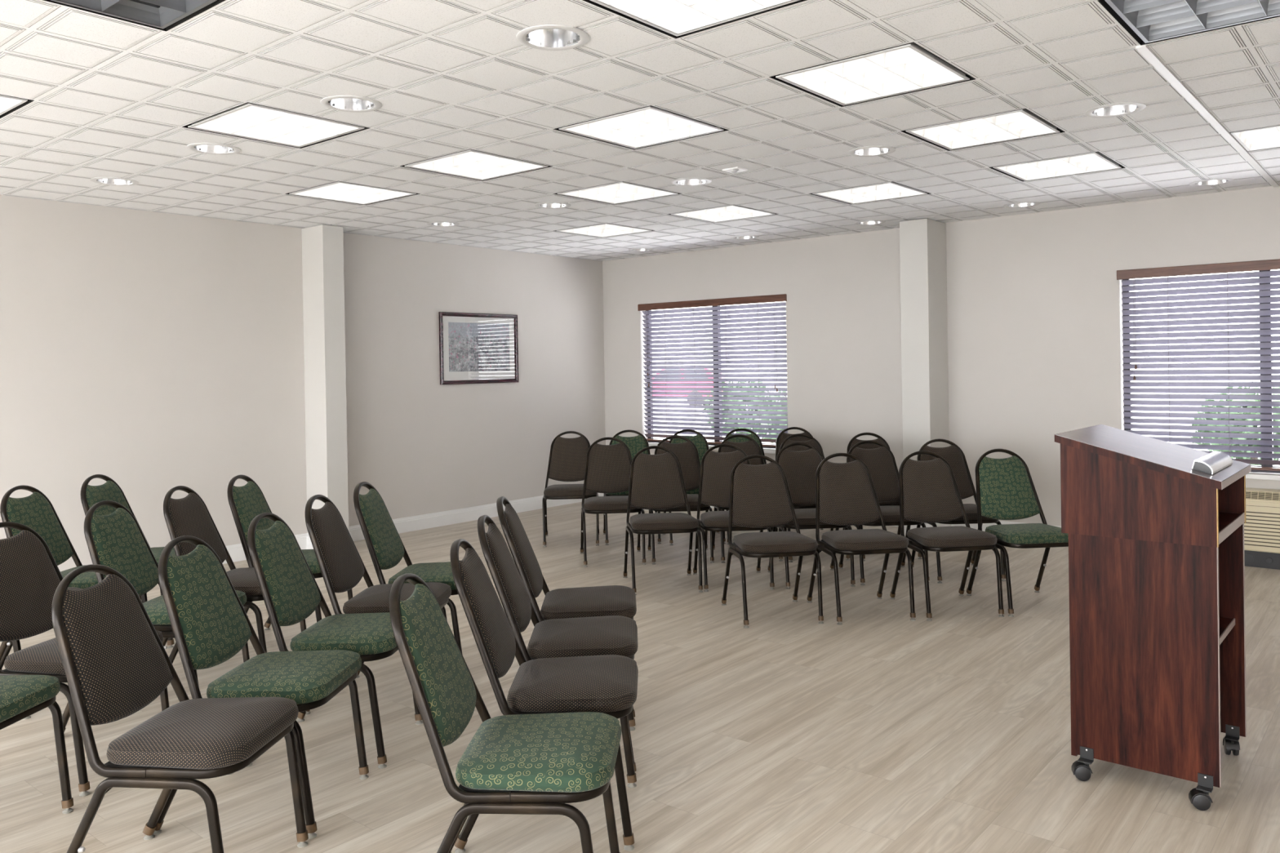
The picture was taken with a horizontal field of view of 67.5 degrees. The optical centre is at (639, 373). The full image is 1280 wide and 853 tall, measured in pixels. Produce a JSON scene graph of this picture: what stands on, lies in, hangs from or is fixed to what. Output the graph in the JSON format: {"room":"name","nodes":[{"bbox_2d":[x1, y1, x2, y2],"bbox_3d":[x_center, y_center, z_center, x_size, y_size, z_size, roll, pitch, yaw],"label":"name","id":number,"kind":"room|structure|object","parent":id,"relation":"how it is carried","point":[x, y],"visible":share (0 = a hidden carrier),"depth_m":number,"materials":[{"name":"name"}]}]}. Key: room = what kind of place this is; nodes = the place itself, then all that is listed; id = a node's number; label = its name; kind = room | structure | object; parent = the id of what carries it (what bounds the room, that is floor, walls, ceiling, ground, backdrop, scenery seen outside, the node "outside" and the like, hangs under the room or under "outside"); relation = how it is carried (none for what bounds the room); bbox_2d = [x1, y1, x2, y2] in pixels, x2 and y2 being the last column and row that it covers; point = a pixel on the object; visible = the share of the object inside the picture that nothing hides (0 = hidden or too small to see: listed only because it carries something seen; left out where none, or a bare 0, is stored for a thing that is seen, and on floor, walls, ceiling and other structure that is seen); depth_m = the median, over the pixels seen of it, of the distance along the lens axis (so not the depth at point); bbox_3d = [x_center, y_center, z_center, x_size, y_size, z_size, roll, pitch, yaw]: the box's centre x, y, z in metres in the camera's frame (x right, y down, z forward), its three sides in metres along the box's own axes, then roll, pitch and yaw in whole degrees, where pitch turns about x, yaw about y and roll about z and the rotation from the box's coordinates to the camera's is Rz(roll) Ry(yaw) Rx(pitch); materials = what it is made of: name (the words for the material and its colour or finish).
{"room":"conference room","nodes":[
{"label":"conference room","id":0,"kind":"room"},
{"bbox_2d":[0,194,605,571],"bbox_3d":[-3.724,-0.025,6.531,0.160,2.916,10.559,-1,1,40],"label":"wall","id":1,"kind":"structure","parent":0,"point":[153,353],"depth_m":7.29,"materials":[{"name":"paint"}]},
{"bbox_2d":[222,493,604,564],"bbox_3d":[-3.518,1.367,6.388,0.317,0.128,10.239,-1,1,40],"label":"baseboard","id":2,"kind":"structure","parent":1,"relation":"attached to","point":[236,552],"depth_m":8.68,"materials":[{"name":"white paint"}]},
{"bbox_2d":[438,311,518,384],"bbox_3d":[-1.503,-0.232,9.050,0.025,0.662,0.950,-1,1,40],"label":"framed picture","id":3,"kind":"object","parent":1,"relation":"attached to","point":[474,348],"visible":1,"depth_m":9.04,"materials":[{"name":"white glass"}]},
{"bbox_2d":[448,322,510,371],"bbox_3d":[-1.508,-0.245,9.056,0.001,0.455,0.747,-1,1,40],"label":"print","id":4,"kind":"object","parent":3,"relation":"attached to","point":[472,346],"depth_m":9.05},
{"bbox_2d":[301,224,348,533],"bbox_3d":[-2.504,0.124,7.632,0.301,2.562,0.185,-1,1,40],"label":"column","id":5,"kind":"structure","parent":0,"point":[322,245],"depth_m":7.55,"materials":[{"name":"paint"}]},
{"bbox_2d":[0,0,1279,261],"bbox_3d":[-0.118,-1.346,3.494,9.611,0.351,10.559,-1,1,40],"label":"ceiling","id":6,"kind":"structure","parent":0,"point":[113,97],"depth_m":4.30,"materials":[{"name":"tile"}]},
{"bbox_2d":[0,93,34,118],"bbox_3d":[-2.955,-1.180,3.960,0.608,0.103,0.608,-1,1,40],"label":"ceiling light","id":7,"kind":"object","parent":6,"relation":"attached to","point":[8,104],"visible":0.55,"depth_m":4.09,"materials":[{"name":"white"}]},
{"bbox_2d":[90,177,138,186],"bbox_3d":[-3.111,-1.198,5.677,0.254,0.131,0.254,-1,1,40],"label":"recessed light","id":8,"kind":"object","parent":6,"relation":"in","point":[107,180],"visible":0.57,"depth_m":5.73,"materials":[{"name":"white"}]},
{"bbox_2d":[44,0,225,31],"bbox_3d":[-1.551,-1.196,2.788,0.608,0.103,0.608,-1,1,40],"label":"ceiling light","id":9,"kind":"object","parent":6,"relation":"attached to","point":[162,15],"visible":1,"depth_m":3.07,"materials":[{"name":"grey metal"}]},
{"bbox_2d":[186,142,240,155],"bbox_3d":[-2.175,-1.208,4.896,0.254,0.131,0.254,-1,1,40],"label":"recessed light","id":10,"kind":"object","parent":6,"relation":"in","point":[206,148],"visible":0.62,"depth_m":4.96,"materials":[{"name":"white"}]},
{"bbox_2d":[182,102,369,148],"bbox_3d":[-1.707,-1.205,4.506,0.608,0.103,0.608,-1,1,40],"label":"ceiling light","id":11,"kind":"object","parent":6,"relation":"attached to","point":[251,121],"visible":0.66,"depth_m":4.56,"materials":[{"name":"white plastic"}]},
{"bbox_2d":[320,95,382,111],"bbox_3d":[-1.239,-1.218,4.115,0.254,0.131,0.254,-1,1,40],"label":"recessed light","id":12,"kind":"object","parent":6,"relation":"in","point":[353,103],"visible":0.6,"depth_m":4.18,"materials":[{"name":"white"}]},
{"bbox_2d":[284,181,420,204],"bbox_3d":[-1.862,-1.214,6.223,0.608,0.103,0.608,-1,1,40],"label":"ceiling light","id":13,"kind":"object","parent":6,"relation":"attached to","point":[340,191],"visible":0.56,"depth_m":6.28,"materials":[{"name":"white plastic"}]},
{"bbox_2d":[426,221,459,226],"bbox_3d":[-1.549,-1.237,7.550,0.254,0.131,0.254,-1,1,40],"label":"recessed light","id":14,"kind":"object","parent":6,"relation":"in","point":[442,224],"visible":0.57,"depth_m":7.61,"materials":[{"name":"white"}]},
{"bbox_2d":[400,149,551,181],"bbox_3d":[-0.926,-1.224,5.442,0.608,0.103,0.608,-1,1,40],"label":"ceiling light","id":15,"kind":"object","parent":6,"relation":"attached to","point":[473,164],"visible":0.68,"depth_m":5.50,"materials":[{"name":"white plastic"}]},
{"bbox_2d":[515,24,589,50],"bbox_3d":[-0.303,-1.228,3.334,0.254,0.131,0.254,-1,1,40],"label":"recessed light","id":16,"kind":"object","parent":6,"relation":"in","point":[553,36],"visible":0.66,"depth_m":3.40,"materials":[{"name":"white metal"}]},
{"bbox_2d":[534,202,571,208],"bbox_3d":[-0.613,-1.247,6.768,0.254,0.131,0.254,-1,1,40],"label":"recessed light","id":17,"kind":"object","parent":6,"relation":"in","point":[550,205],"visible":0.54,"depth_m":6.84,"materials":[{"name":"white"}]},
{"bbox_2d":[554,222,653,237],"bbox_3d":[-0.300,-1.253,8.095,0.608,0.103,0.608,-1,1,40],"label":"ceiling light","id":18,"kind":"object","parent":6,"relation":"attached to","point":[606,229],"visible":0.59,"depth_m":8.16,"materials":[{"name":"white"}]},
{"bbox_2d":[553,181,681,204],"bbox_3d":[-0.145,-1.244,6.378,0.608,0.103,0.608,-1,1,40],"label":"ceiling light","id":19,"kind":"object","parent":6,"relation":"attached to","point":[621,192],"visible":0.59,"depth_m":6.45,"materials":[{"name":"white plastic"}]},
{"bbox_2d":[628,248,653,251],"bbox_3d":[0.013,-1.276,9.422,0.254,0.131,0.254,-1,1,40],"label":"recessed light","id":20,"kind":"object","parent":6,"relation":"in","point":[631,249],"visible":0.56,"depth_m":9.49,"materials":[{"name":"white"}]},
{"bbox_2d":[554,105,728,149],"bbox_3d":[0.010,-1.234,4.661,0.608,0.103,0.608,-1,1,40],"label":"ceiling light","id":21,"kind":"object","parent":6,"relation":"attached to","point":[649,126],"visible":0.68,"depth_m":4.72,"materials":[{"name":"white plastic"}]},
{"bbox_2d":[671,177,711,186],"bbox_3d":[0.323,-1.257,5.987,0.254,0.131,0.254,-1,1,40],"label":"recessed light","id":22,"kind":"object","parent":6,"relation":"in","point":[686,181],"visible":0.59,"depth_m":6.06,"materials":[{"name":"white"}]},
{"bbox_2d":[582,0,806,38],"bbox_3d":[0.166,-1.225,2.943,0.608,0.103,0.608,-1,1,40],"label":"ceiling light","id":23,"kind":"object","parent":6,"relation":"attached to","point":[676,19],"visible":1,"depth_m":3.17,"materials":[{"name":"white plastic"}]},
{"bbox_2d":[666,204,777,222],"bbox_3d":[0.636,-1.264,7.314,0.608,0.103,0.608,-1,1,40],"label":"ceiling light","id":24,"kind":"object","parent":6,"relation":"attached to","point":[730,212],"visible":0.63,"depth_m":7.38,"materials":[{"name":"white"}]},
{"bbox_2d":[722,166,747,173],"bbox_3d":[0.562,-1.192,5.641,0.110,0.015,0.110,-1,1,40],"label":"ceiling sensor","id":25,"kind":"object","parent":6,"relation":"attached to","point":[733,170],"visible":1,"depth_m":5.62,"materials":[{"name":"white"}]},
{"bbox_2d":[730,235,759,239],"bbox_3d":[0.949,-1.286,8.640,0.254,0.131,0.254,-1,1,40],"label":"recessed light","id":26,"kind":"object","parent":6,"relation":"in","point":[742,237],"visible":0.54,"depth_m":8.70,"materials":[{"name":"white"}]},
{"bbox_2d":[808,181,929,204],"bbox_3d":[1.572,-1.274,6.533,0.608,0.103,0.608,-1,1,40],"label":"ceiling light","id":27,"kind":"object","parent":6,"relation":"attached to","point":[886,190],"visible":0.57,"depth_m":6.60,"materials":[{"name":"white plastic"}]},
{"bbox_2d":[853,220,885,225],"bbox_3d":[1.885,-1.296,7.859,0.254,0.131,0.254,-1,1,40],"label":"recessed light","id":28,"kind":"object","parent":6,"relation":"in","point":[864,222],"visible":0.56,"depth_m":7.92,"materials":[{"name":"white"}]},
{"bbox_2d":[847,145,895,156],"bbox_3d":[1.259,-1.267,5.206,0.254,0.131,0.254,-1,1,40],"label":"recessed light","id":29,"kind":"object","parent":6,"relation":"in","point":[866,151],"visible":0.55,"depth_m":5.27,"materials":[{"name":"white"}]},
{"bbox_2d":[768,41,975,106],"bbox_3d":[0.947,-1.245,3.880,0.608,0.103,0.608,-1,1,40],"label":"ceiling light","id":30,"kind":"object","parent":6,"relation":"attached to","point":[908,68],"visible":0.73,"depth_m":3.93,"materials":[{"name":"white plastic"}]},
{"bbox_2d":[900,108,1065,151],"bbox_3d":[1.727,-1.264,4.816,0.608,0.103,0.608,-1,1,40],"label":"ceiling light","id":31,"kind":"object","parent":6,"relation":"attached to","point":[1019,124],"visible":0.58,"depth_m":4.87,"materials":[{"name":"white plastic"}]},
{"bbox_2d":[1003,201,1039,208],"bbox_3d":[2.821,-1.306,7.078,0.254,0.131,0.254,-1,1,40],"label":"recessed light","id":32,"kind":"object","parent":6,"relation":"in","point":[1020,204],"visible":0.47,"depth_m":7.14,"materials":[{"name":"white"}]},
{"bbox_2d":[989,151,1125,181],"bbox_3d":[2.508,-1.284,5.752,0.608,0.103,0.608,-1,1,40],"label":"ceiling light","id":33,"kind":"object","parent":6,"relation":"attached to","point":[1093,162],"visible":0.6,"depth_m":5.81,"materials":[{"name":"white plastic"}]},
{"bbox_2d":[1084,102,1146,117],"bbox_3d":[2.195,-1.277,4.425,0.254,0.131,0.254,-1,1,40],"label":"recessed light","id":34,"kind":"object","parent":6,"relation":"in","point":[1107,110],"visible":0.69,"depth_m":4.48,"materials":[{"name":"white"}]},
{"bbox_2d":[1087,0,1279,186],"bbox_3d":[1.024,-1.183,2.544,0.034,0.010,10.237,-1,1,40],"label":"trim","id":35,"kind":"structure","parent":6,"relation":"attached to","point":[1144,50],"depth_m":4.36,"materials":[{"name":"white metal"}]},
{"bbox_2d":[1097,0,1279,44],"bbox_3d":[1.883,-1.255,3.098,0.608,0.103,0.608,-1,1,40],"label":"ceiling vent","id":36,"kind":"object","parent":6,"relation":"attached to","point":[1148,21],"visible":1,"depth_m":3.29,"materials":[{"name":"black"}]},
{"bbox_2d":[1189,177,1234,186],"bbox_3d":[3.757,-1.316,6.297,0.254,0.131,0.254,-1,1,40],"label":"recessed light","id":37,"kind":"object","parent":6,"relation":"in","point":[1209,182],"visible":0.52,"depth_m":6.35,"materials":[{"name":"white"}]},
{"bbox_2d":[1230,124,1279,151],"bbox_3d":[3.444,-1.294,4.971,0.608,0.103,0.608,-1,1,40],"label":"ceiling light","id":38,"kind":"object","parent":6,"relation":"attached to","point":[1268,137],"visible":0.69,"depth_m":5.13,"materials":[{"name":"white"}]},
{"bbox_2d":[0,502,1279,852],"bbox_3d":[-0.071,1.454,3.514,9.611,0.120,10.559,-1,1,40],"label":"floor","id":39,"kind":"structure","parent":0,"point":[881,730],"depth_m":3.65,"materials":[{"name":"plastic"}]},
{"bbox_2d":[0,675,73,813],"bbox_3d":[-2.148,0.993,2.935,0.576,0.879,0.465,-1,0,7],"label":"banquet chair","id":40,"kind":"object","parent":39,"relation":"on","point":[21,696],"visible":1,"depth_m":3.00,"materials":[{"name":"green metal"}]},
{"bbox_2d":[0,586,82,719],"bbox_3d":[-2.793,0.995,4.196,0.576,0.879,0.465,-1,0,4],"label":"banquet chair","id":41,"kind":"object","parent":39,"relation":"on","point":[16,644],"visible":0.12,"depth_m":4.32,"materials":[{"name":"brown metal"}]},
{"bbox_2d":[0,484,147,671],"bbox_3d":[-2.789,0.991,4.721,0.576,0.879,0.465,-1,0,4],"label":"banquet chair","id":42,"kind":"object","parent":39,"relation":"on","point":[35,511],"visible":0.38,"depth_m":4.74,"materials":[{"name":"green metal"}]},
{"bbox_2d":[0,521,169,796],"bbox_3d":[-2.094,0.988,3.494,0.576,0.879,0.465,-1,0,12],"label":"banquet chair","id":43,"kind":"object","parent":39,"relation":"on","point":[30,576],"visible":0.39,"depth_m":3.48,"materials":[{"name":"grey fabric"}]},
{"bbox_2d":[80,474,175,648],"bbox_3d":[-2.679,0.986,5.189,0.576,0.879,0.465,-1,0,4],"label":"banquet chair","id":44,"kind":"object","parent":39,"relation":"on","point":[110,490],"visible":0.23,"depth_m":5.15,"materials":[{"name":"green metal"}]},
{"bbox_2d":[84,500,249,687],"bbox_3d":[-2.024,0.983,4.093,0.576,0.879,0.465,-1,0,4],"label":"banquet chair","id":45,"kind":"object","parent":39,"relation":"on","point":[116,540],"visible":0.32,"depth_m":4.07,"materials":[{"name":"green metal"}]},
{"bbox_2d":[51,564,308,852],"bbox_3d":[-1.296,0.981,2.686,0.576,0.879,0.465,-1,0,6],"label":"banquet chair","id":46,"kind":"object","parent":39,"relation":"on","point":[115,661],"visible":1,"depth_m":2.60,"materials":[{"name":"grey fabric"}]},
{"bbox_2d":[163,485,306,663],"bbox_3d":[-1.943,0.978,4.588,0.576,0.879,0.465,-1,0,4],"label":"banquet chair","id":47,"kind":"object","parent":39,"relation":"on","point":[189,515],"visible":0.52,"depth_m":4.52,"materials":[{"name":"fabric"}]},
{"bbox_2d":[153,535,368,839],"bbox_3d":[-1.245,0.977,3.152,0.576,0.879,0.465,-1,0,6],"label":"banquet chair","id":48,"kind":"object","parent":39,"relation":"on","point":[210,623],"visible":0.78,"depth_m":3.07,"materials":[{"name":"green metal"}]},
{"bbox_2d":[226,475,353,630],"bbox_3d":[-1.840,0.973,5.044,0.576,0.879,0.465,-1,0,4],"label":"banquet chair","id":49,"kind":"object","parent":39,"relation":"on","point":[246,502],"visible":0.23,"depth_m":4.96,"materials":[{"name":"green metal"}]},
{"bbox_2d":[246,512,422,768],"bbox_3d":[-1.167,0.972,3.652,0.576,0.879,0.465,-1,0,5],"label":"banquet chair","id":50,"kind":"object","parent":39,"relation":"on","point":[291,592],"visible":0.73,"depth_m":3.54,"materials":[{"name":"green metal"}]},
{"bbox_2d":[304,494,451,715],"bbox_3d":[-1.137,0.968,4.173,0.576,0.879,0.465,-1,0,4],"label":"banquet chair","id":51,"kind":"object","parent":39,"relation":"on","point":[341,566],"visible":0.61,"depth_m":4.10,"materials":[{"name":"grey fabric"}]},
{"bbox_2d":[353,481,462,678],"bbox_3d":[-1.068,0.963,4.631,0.576,0.879,0.465,-1,0,4],"label":"banquet chair","id":52,"kind":"object","parent":39,"relation":"on","point":[386,548],"visible":0.56,"depth_m":4.54,"materials":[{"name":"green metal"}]},
{"bbox_2d":[389,573,621,852],"bbox_3d":[-0.344,0.966,2.508,0.576,0.879,0.465,-1,0,3],"label":"banquet chair","id":53,"kind":"object","parent":39,"relation":"on","point":[540,763],"visible":1,"depth_m":2.38,"materials":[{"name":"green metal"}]},
{"bbox_2d":[449,538,638,852],"bbox_3d":[-0.294,0.962,3.027,0.576,0.879,0.465,-1,0,1],"label":"banquet chair","id":54,"kind":"object","parent":39,"relation":"on","point":[607,684],"visible":0.86,"depth_m":2.89,"materials":[{"name":"grey fabric"}]},
{"bbox_2d":[477,515,637,771],"bbox_3d":[-0.295,0.958,3.525,0.576,0.879,0.465,-1,0,-1],"label":"banquet chair","id":55,"kind":"object","parent":39,"relation":"on","point":[617,635],"visible":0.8,"depth_m":3.40,"materials":[{"name":"grey fabric"}]},
{"bbox_2d":[496,496,636,717],"bbox_3d":[-0.302,0.955,4.034,0.576,0.879,0.465,-1,0,-1],"label":"banquet chair","id":56,"kind":"object","parent":39,"relation":"on","point":[611,600],"visible":0.71,"depth_m":3.90,"materials":[{"name":"grey fabric"}]},
{"bbox_2d":[542,431,599,546],"bbox_3d":[-0.565,0.932,7.856,0.465,0.879,0.576,-1,0,-3],"label":"banquet chair","id":57,"kind":"object","parent":39,"relation":"on","point":[567,456],"visible":0.85,"depth_m":7.98,"materials":[{"name":"black fabric"}]},
{"bbox_2d":[579,436,646,567],"bbox_3d":[-0.208,0.932,7.080,0.465,0.879,0.576,-1,0,-5],"label":"banquet chair","id":58,"kind":"object","parent":39,"relation":"on","point":[608,467],"visible":0.8,"depth_m":7.21,"materials":[{"name":"brown fabric"}]},
{"bbox_2d":[603,430,661,545],"bbox_3d":[-0.072,0.924,7.887,0.465,0.879,0.576,-1,0,-3],"label":"banquet chair","id":59,"kind":"object","parent":39,"relation":"on","point":[635,444],"visible":0.3,"depth_m":8.09,"materials":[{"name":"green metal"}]},
{"bbox_2d":[622,445,702,595],"bbox_3d":[0.139,0.932,6.221,0.465,0.879,0.576,-1,0,-6],"label":"banquet chair","id":60,"kind":"object","parent":39,"relation":"on","point":[656,482],"visible":0.98,"depth_m":6.35,"materials":[{"name":"brown fabric"}]},
{"bbox_2d":[647,435,714,564],"bbox_3d":[0.294,0.923,7.119,0.465,0.879,0.576,-1,0,-2],"label":"banquet chair","id":61,"kind":"object","parent":39,"relation":"on","point":[686,452],"visible":0.46,"depth_m":7.27,"materials":[{"name":"brown fabric"}]},
{"bbox_2d":[662,429,725,545],"bbox_3d":[0.432,0.916,7.841,0.465,0.879,0.576,-1,0,-4],"label":"banquet chair","id":62,"kind":"object","parent":39,"relation":"on","point":[699,440],"visible":0.16,"depth_m":8.05,"materials":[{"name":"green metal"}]},
{"bbox_2d":[693,444,774,591],"bbox_3d":[0.602,0.924,6.275,0.465,0.879,0.576,-1,0,-4],"label":"banquet chair","id":63,"kind":"object","parent":39,"relation":"on","point":[716,468],"visible":0.66,"depth_m":6.40,"materials":[{"name":"brown fabric"}]},
{"bbox_2d":[715,428,768,544],"bbox_3d":[0.887,0.908,7.840,0.465,0.879,0.576,-1,0,-4],"label":"banquet chair","id":64,"kind":"object","parent":39,"relation":"on","point":[753,435],"visible":0.16,"depth_m":8.06,"materials":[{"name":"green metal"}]},
{"bbox_2d":[713,434,782,563],"bbox_3d":[0.787,0.915,7.138,0.465,0.879,0.576,-1,0,-3],"label":"banquet chair","id":65,"kind":"object","parent":39,"relation":"on","point":[750,447],"visible":0.28,"depth_m":7.34,"materials":[{"name":"fabric"}]},
{"bbox_2d":[721,454,823,628],"bbox_3d":[0.739,0.927,5.446,0.465,0.879,0.576,-1,0,-8],"label":"banquet chair","id":66,"kind":"object","parent":39,"relation":"on","point":[760,496],"visible":1,"depth_m":5.57,"materials":[{"name":"grey fabric"}]},
{"bbox_2d":[771,426,823,531],"bbox_3d":[1.346,0.900,7.906,0.465,0.879,0.576,-1,0,-4],"label":"banquet chair","id":67,"kind":"object","parent":39,"relation":"on","point":[782,436],"visible":0.15,"depth_m":8.12,"materials":[{"name":"fabric"}]},
{"bbox_2d":[767,442,855,589],"bbox_3d":[1.116,0.915,6.310,0.465,0.879,0.576,-1,0,-5],"label":"banquet chair","id":68,"kind":"object","parent":39,"relation":"on","point":[800,468],"visible":0.46,"depth_m":6.45,"materials":[{"name":"brown fabric"}]},
{"bbox_2d":[775,433,850,562],"bbox_3d":[1.261,0.907,7.117,0.465,0.879,0.576,-1,0,-4],"label":"banquet chair","id":69,"kind":"object","parent":39,"relation":"on","point":[812,442],"visible":0.2,"depth_m":7.33,"materials":[{"name":"fabric"}]},
{"bbox_2d":[807,453,915,625],"bbox_3d":[1.249,0.919,5.479,0.465,0.879,0.576,-1,0,-8],"label":"banquet chair","id":70,"kind":"object","parent":39,"relation":"on","point":[846,495],"visible":0.99,"depth_m":5.60,"materials":[{"name":"grey fabric"}]},
{"bbox_2d":[842,432,922,561],"bbox_3d":[1.779,0.898,7.121,0.465,0.879,0.576,-1,0,-4],"label":"banquet chair","id":71,"kind":"object","parent":39,"relation":"on","point":[854,441],"visible":0.15,"depth_m":7.33,"materials":[{"name":"fabric"}]},
{"bbox_2d":[838,440,929,585],"bbox_3d":[1.610,0.906,6.376,0.465,0.879,0.576,-1,0,-3],"label":"banquet chair","id":72,"kind":"object","parent":39,"relation":"on","point":[881,463],"visible":0.41,"depth_m":6.53,"materials":[{"name":"brown fabric"}]},
{"bbox_2d":[889,450,1004,621],"bbox_3d":[1.752,0.910,5.524,0.465,0.879,0.576,-1,0,-7],"label":"banquet chair","id":73,"kind":"object","parent":39,"relation":"on","point":[929,492],"visible":0.97,"depth_m":5.64,"materials":[{"name":"grey fabric"}]},
{"bbox_2d":[911,439,1005,583],"bbox_3d":[2.105,0.898,6.397,0.465,0.879,0.576,-1,0,-4],"label":"banquet chair","id":74,"kind":"object","parent":39,"relation":"on","point":[953,455],"visible":0.47,"depth_m":6.55,"materials":[{"name":"brown fabric"}]},
{"bbox_2d":[966,448,1068,617],"bbox_3d":[2.227,0.902,5.580,0.465,0.879,0.576,-1,0,-6],"label":"banquet chair","id":75,"kind":"object","parent":39,"relation":"on","point":[1006,490],"visible":0.78,"depth_m":5.71,"materials":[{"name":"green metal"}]},
{"bbox_2d":[1054,424,1251,810],"bbox_3d":[1.798,0.783,3.333,0.491,1.163,0.633,-1,1,40],"label":"lectern","id":76,"kind":"object","parent":39,"relation":"on","point":[1157,560],"visible":1,"depth_m":3.14,"materials":[{"name":"brown wood"}]},
{"bbox_2d":[1071,760,1093,775],"bbox_3d":[1.491,1.328,3.230,0.059,0.043,0.042,-1,0,15],"label":"hood","id":77,"kind":"object","parent":76,"relation":"attached to","point":[1078,767],"depth_m":3.21,"materials":[{"name":"black plastic"}]},
{"bbox_2d":[1188,787,1213,804],"bbox_3d":[1.760,1.325,3.006,0.059,0.043,0.042,-1,0,20],"label":"hood","id":78,"kind":"object","parent":76,"relation":"attached to","point":[1197,795],"depth_m":2.99,"materials":[{"name":"black plastic"}]},
{"bbox_2d":[1191,450,1232,475],"bbox_3d":[1.913,0.297,3.197,0.059,0.044,0.380,-1,1,40],"label":"light","id":79,"kind":"object","parent":76,"relation":"on","point":[1214,462],"visible":1,"depth_m":3.12,"materials":[{"name":"silver metal"}]},
{"bbox_2d":[1219,617,1235,644],"bbox_3d":[1.802,0.887,3.334,0.394,0.022,0.496,-1,1,40],"label":"shelf","id":80,"kind":"object","parent":76,"relation":"attached to","point":[1226,624],"depth_m":3.32,"materials":[{"name":"brown wood"}]},
{"bbox_2d":[1222,737,1239,751],"bbox_3d":[2.104,1.316,3.408,0.042,0.043,0.059,-1,0,20],"label":"hood","id":81,"kind":"object","parent":76,"relation":"attached to","point":[1229,744],"depth_m":3.39,"materials":[{"name":"black plastic"}]},
{"bbox_2d":[1218,512,1244,544],"bbox_3d":[1.800,0.517,3.328,0.444,0.034,0.532,-1,1,40],"label":"shelf","id":82,"kind":"object","parent":76,"relation":"attached to","point":[1228,522],"depth_m":3.25,"materials":[{"name":"brown wood"}]},
{"bbox_2d":[1244,487,1279,569],"bbox_3d":[4.189,1.046,6.470,1.070,0.512,0.198,-1,1,40],"label":"air conditioner","id":83,"kind":"object","parent":39,"relation":"on","point":[1262,525],"visible":0.36,"depth_m":6.39,"materials":[{"name":"beige plastic"}]},
{"bbox_2d":[1245,491,1279,501],"bbox_3d":[4.139,0.819,6.413,1.033,0.052,0.033,-1,1,40],"label":"vent","id":84,"kind":"object","parent":83,"relation":"attached to","point":[1250,495],"depth_m":6.40,"materials":[{"name":"brown"}]},
{"bbox_2d":[1266,557,1272,563],"bbox_3d":[4.195,1.248,6.380,0.038,0.038,0.004,-1,1,40],"label":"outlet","id":85,"kind":"object","parent":83,"relation":"attached to","point":[1268,560],"depth_m":6.38,"materials":[{"name":"black plastic"}]},
{"bbox_2d":[899,217,949,460],"bbox_3d":[2.349,0.042,7.883,0.236,2.562,0.384,-1,1,40],"label":"column","id":86,"kind":"structure","parent":0,"point":[922,242],"depth_m":7.75,"materials":[{"name":"paint"}]},
{"bbox_2d":[602,185,1279,526],"bbox_3d":[3.234,-0.147,7.495,9.291,2.916,0.160,-1,1,40],"label":"wall","id":87,"kind":"structure","parent":0,"point":[1034,301],"depth_m":7.77,"materials":[{"name":"paint"}]},
{"bbox_2d":[645,305,775,453],"bbox_3d":[0.728,0.021,9.551,1.830,1.485,0.170,-1,1,40],"label":"window","id":88,"kind":"structure","parent":87,"relation":"in","point":[766,449],"depth_m":9.58,"materials":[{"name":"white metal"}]},
{"bbox_2d":[637,293,787,447],"bbox_3d":[0.708,-0.013,9.527,1.794,1.435,0.086,-1,1,40],"label":"blind","id":89,"kind":"object","parent":88,"relation":"attached to","point":[653,307],"visible":0.91,"depth_m":9.49,"materials":[{"name":"white plastic"}]},
{"bbox_2d":[710,506,1061,536],"bbox_3d":[3.078,1.251,7.290,9.291,0.128,0.400,-1,1,40],"label":"baseboard","id":90,"kind":"structure","parent":87,"relation":"attached to","point":[984,526],"depth_m":7.76,"materials":[{"name":"paint"}]},
{"bbox_2d":[1122,270,1279,480],"bbox_3d":[4.281,-0.018,6.586,1.830,1.485,0.170,-1,1,40],"label":"window","id":91,"kind":"structure","parent":87,"relation":"in","point":[1258,474],"depth_m":6.60,"materials":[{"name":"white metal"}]},
{"bbox_2d":[1116,258,1279,471],"bbox_3d":[4.261,-0.051,6.562,1.794,1.435,0.086,-1,1,40],"label":"blind","id":92,"kind":"object","parent":91,"relation":"attached to","point":[1266,264],"visible":0.87,"depth_m":6.78,"materials":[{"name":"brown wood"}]},
{"label":"outside","id":93,"kind":"structure","parent":0,"visible":0},
{"bbox_2d":[653,386,1279,473],"bbox_3d":[23.732,1.089,33.533,120.000,0.100,65.961,-1,1,40],"label":"ground","id":94,"kind":"structure","parent":93,"point":[746,386],"depth_m":28.02,"materials":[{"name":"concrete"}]},
{"bbox_2d":[652,368,726,404],"bbox_3d":[1.190,0.548,39.283,4.530,1.649,1.820,-1,0,20],"label":"car","id":95,"kind":"object","parent":94,"relation":"on","point":[713,368],"visible":0.06,"depth_m":38.13,"materials":[{"name":"red paint"}]},
{"bbox_2d":[702,382,773,434],"bbox_3d":[2.106,0.790,19.538,1.668,1.411,1.575,-1,0,-5],"label":"shrub","id":96,"kind":"object","parent":94,"relation":"on","point":[722,382],"visible":0.16,"depth_m":19.13,"materials":[{"name":"green plant"}]},
{"bbox_2d":[755,391,787,443],"bbox_3d":[2.661,0.868,15.940,1.441,1.286,1.410,-1,0,-10],"label":"shrub","id":97,"kind":"object","parent":94,"relation":"on","point":[779,391],"visible":0.06,"depth_m":15.71,"materials":[{"name":"green plant"}]},
{"bbox_2d":[1168,380,1279,419],"bbox_3d":[13.109,0.493,18.915,4.530,1.649,1.820,-1,0,36],"label":"car","id":98,"kind":"object","parent":94,"relation":"on","point":[1273,380],"visible":0.02,"depth_m":19.31,"materials":[{"name":"silver metal"}]},
{"bbox_2d":[1190,380,1279,472],"bbox_3d":[8.450,0.766,13.166,1.552,1.338,1.528,-1,1,40],"label":"shrub","id":99,"kind":"object","parent":94,"relation":"on","point":[1236,432],"visible":0.24,"depth_m":12.99,"materials":[{"name":"green plant"}]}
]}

